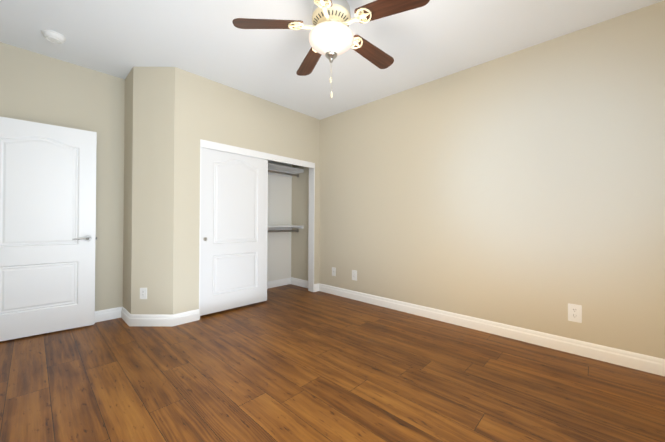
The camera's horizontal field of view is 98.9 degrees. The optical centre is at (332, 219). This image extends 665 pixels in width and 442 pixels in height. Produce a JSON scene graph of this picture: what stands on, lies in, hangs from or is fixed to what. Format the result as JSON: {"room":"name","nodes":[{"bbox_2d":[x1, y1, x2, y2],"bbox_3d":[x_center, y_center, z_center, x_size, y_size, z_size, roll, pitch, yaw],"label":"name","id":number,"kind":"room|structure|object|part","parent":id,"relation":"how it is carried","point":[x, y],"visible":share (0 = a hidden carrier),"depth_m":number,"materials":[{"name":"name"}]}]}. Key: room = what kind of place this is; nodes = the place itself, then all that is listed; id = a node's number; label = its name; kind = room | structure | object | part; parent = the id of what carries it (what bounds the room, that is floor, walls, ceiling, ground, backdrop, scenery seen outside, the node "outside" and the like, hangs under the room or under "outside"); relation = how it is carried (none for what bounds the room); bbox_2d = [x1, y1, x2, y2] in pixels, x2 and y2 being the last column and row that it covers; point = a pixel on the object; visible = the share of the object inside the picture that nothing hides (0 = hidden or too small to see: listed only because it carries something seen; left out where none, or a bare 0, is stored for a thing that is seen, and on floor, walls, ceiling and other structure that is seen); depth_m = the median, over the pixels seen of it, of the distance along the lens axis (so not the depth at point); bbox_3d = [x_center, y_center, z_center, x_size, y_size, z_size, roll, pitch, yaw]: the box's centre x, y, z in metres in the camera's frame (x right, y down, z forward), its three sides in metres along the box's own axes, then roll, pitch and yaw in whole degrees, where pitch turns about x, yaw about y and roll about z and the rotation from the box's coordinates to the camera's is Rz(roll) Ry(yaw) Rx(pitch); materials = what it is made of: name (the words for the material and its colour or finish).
{"room":"empty bedroom","nodes":[
{"label":"empty bedroom","id":0,"kind":"room"},
{"bbox_2d":[0,42,291,310],"bbox_3d":[-2.026,-0.245,3.769,0.126,2.740,3.649,0,-1,43],"label":"wall","id":1,"kind":"structure","parent":0,"point":[38,88],"depth_m":3.13,"materials":[{"name":"beige paint"}]},
{"bbox_2d":[0,117,96,340],"bbox_3d":[-2.812,0.086,2.741,0.834,2.025,0.153,1,-1,-41],"label":"entry door","id":2,"kind":"structure","parent":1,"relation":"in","point":[48,237],"depth_m":2.75,"materials":[{"name":"white wood"}]},
{"bbox_2d":[268,163,303,231],"bbox_3d":[-1.407,-0.325,4.098,0.335,1.075,2.322,0,-1,43],"label":"closet shelf","id":3,"kind":"object","parent":1,"relation":"attached to","point":[280,170],"visible":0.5,"depth_m":4.74,"materials":[{"name":"white wood"}]},
{"bbox_2d":[123,67,319,313],"bbox_3d":[-1.309,-0.241,3.921,0.720,2.740,2.442,0,-1,43],"label":"wall","id":4,"kind":"structure","parent":0,"point":[174,116],"depth_m":3.07,"materials":[{"name":"beige paint"}]},
{"bbox_2d":[140,288,146,298],"bbox_3d":[-1.992,0.779,2.995,0.076,0.119,0.008,0,0,0],"label":"outlet","id":5,"kind":"object","parent":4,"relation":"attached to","point":[143,293],"visible":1,"depth_m":2.99,"materials":[{"name":"white plastic"}]},
{"bbox_2d":[200,147,267,315],"bbox_3d":[-1.209,0.105,3.561,0.039,1.985,0.889,0,-1,43],"label":"closet door","id":6,"kind":"structure","parent":4,"relation":"in","point":[234,215],"depth_m":3.52,"materials":[{"name":"white wood"}]},
{"bbox_2d":[199,139,314,319],"bbox_3d":[-0.934,0.116,3.879,0.126,2.029,1.762,0,-1,43],"label":"trim","id":7,"kind":"structure","parent":4,"relation":"attached to","point":[240,151],"depth_m":4.14,"materials":[{"name":"white wood"}]},
{"bbox_2d":[0,0,663,119],"bbox_3d":[-0.291,-1.667,2.228,4.768,0.100,3.769,0,-1,43],"label":"ceiling","id":8,"kind":"structure","parent":0,"point":[431,40],"depth_m":2.54,"materials":[{"name":"white paint"}]},
{"bbox_2d":[41,29,65,43],"bbox_3d":[-2.462,-1.603,2.512,0.160,0.046,0.160,0,-1,43],"label":"smoke detector","id":9,"kind":"object","parent":8,"relation":"attached to","point":[53,37],"visible":1,"depth_m":2.48,"materials":[{"name":"white plastic"}]},
{"bbox_2d":[232,0,429,97],"bbox_3d":[0.029,-1.231,1.998,1.274,0.772,1.248,0,-1,43],"label":"fan","id":10,"kind":"object","parent":8,"relation":"hanging from","point":[332,37],"visible":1,"depth_m":1.90,"materials":[{"name":"cream painted metal"},{"name":"walnut wood"},{"name":"frosted glass"}]},
{"label":"blade","id":11,"kind":"part","parent":10,"relation":"part of","materials":[{"name":"brown wood"}]},
{"bbox_3d":[-0.100,-1.332,1.561,0.143,0.006,0.470,12,5,12],"label":"blade","id":12,"kind":"part","parent":10,"relation":"part of","materials":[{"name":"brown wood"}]},
{"bbox_3d":[-0.181,-1.327,2.374,0.143,0.006,0.470,-13,2,-24],"label":"blade","id":13,"kind":"part","parent":10,"relation":"part of","materials":[{"name":"brown wood"}]},
{"bbox_3d":[-0.010,-0.991,1.978,0.003,0.205,0.016,0,-1,43],"label":"chain","id":14,"kind":"part","parent":10,"relation":"part of","materials":[{"name":"silver metal"}]},
{"bbox_3d":[-0.009,-1.222,1.980,0.314,0.146,0.314,0,-1,43],"label":"lamp shade","id":15,"kind":"part","parent":10,"relation":"part of","materials":[{"name":"white glass"}]},
{"bbox_3d":[-0.008,-1.353,1.981,0.266,0.528,0.266,0,-1,43],"label":"motor","id":16,"kind":"part","parent":10,"relation":"part of","materials":[{"name":"beige metal"}]},
{"label":"blade","id":17,"kind":"part","parent":10,"relation":"part of","materials":[{"name":"brown wood"}]},
{"bbox_3d":[0.363,-1.328,1.764,0.470,0.006,0.143,4,-11,30],"label":"blade","id":18,"kind":"part","parent":10,"relation":"part of","materials":[{"name":"brown wood"}]},
{"bbox_2d":[0,284,664,441],"bbox_3d":[-0.305,1.173,2.209,4.768,0.100,3.769,0,-1,43],"label":"floor","id":19,"kind":"structure","parent":0,"point":[290,363],"depth_m":1.94,"materials":[{"name":"laminate"}]},
{"bbox_2d":[291,0,664,358],"bbox_3d":[0.955,-0.232,3.545,4.768,2.740,0.120,0,-1,43],"label":"wall","id":20,"kind":"structure","parent":0,"point":[524,188],"depth_m":2.69,"materials":[{"name":"beige paint"}]},
{"bbox_2d":[332,267,335,275],"bbox_3d":[0.015,0.794,4.329,0.080,0.129,0.014,0,-1,43],"label":"outlet","id":21,"kind":"object","parent":20,"relation":"attached to","point":[333,271],"visible":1,"depth_m":4.33,"materials":[{"name":"white plastic"}]},
{"bbox_2d":[352,270,356,280],"bbox_3d":[0.311,0.794,4.054,0.092,0.144,0.008,0,-1,43],"label":"outlet","id":22,"kind":"object","parent":20,"relation":"attached to","point":[354,274],"visible":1,"depth_m":4.05,"materials":[{"name":"white plastic"}]},
{"bbox_2d":[95,277,664,375],"bbox_3d":[-0.304,1.063,2.210,4.528,0.120,3.529,0,-1,43],"label":"baseboard","id":23,"kind":"structure","parent":20,"relation":"attached to","point":[642,362],"depth_m":2.98,"materials":[{"name":"white wood"}]},
{"bbox_2d":[568,303,581,322],"bbox_3d":[2.052,0.792,2.409,0.090,0.148,0.008,0,-1,43],"label":"outlet","id":24,"kind":"object","parent":20,"relation":"attached to","point":[574,312],"visible":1,"depth_m":2.41,"materials":[{"name":"white plastic"}]}
]}

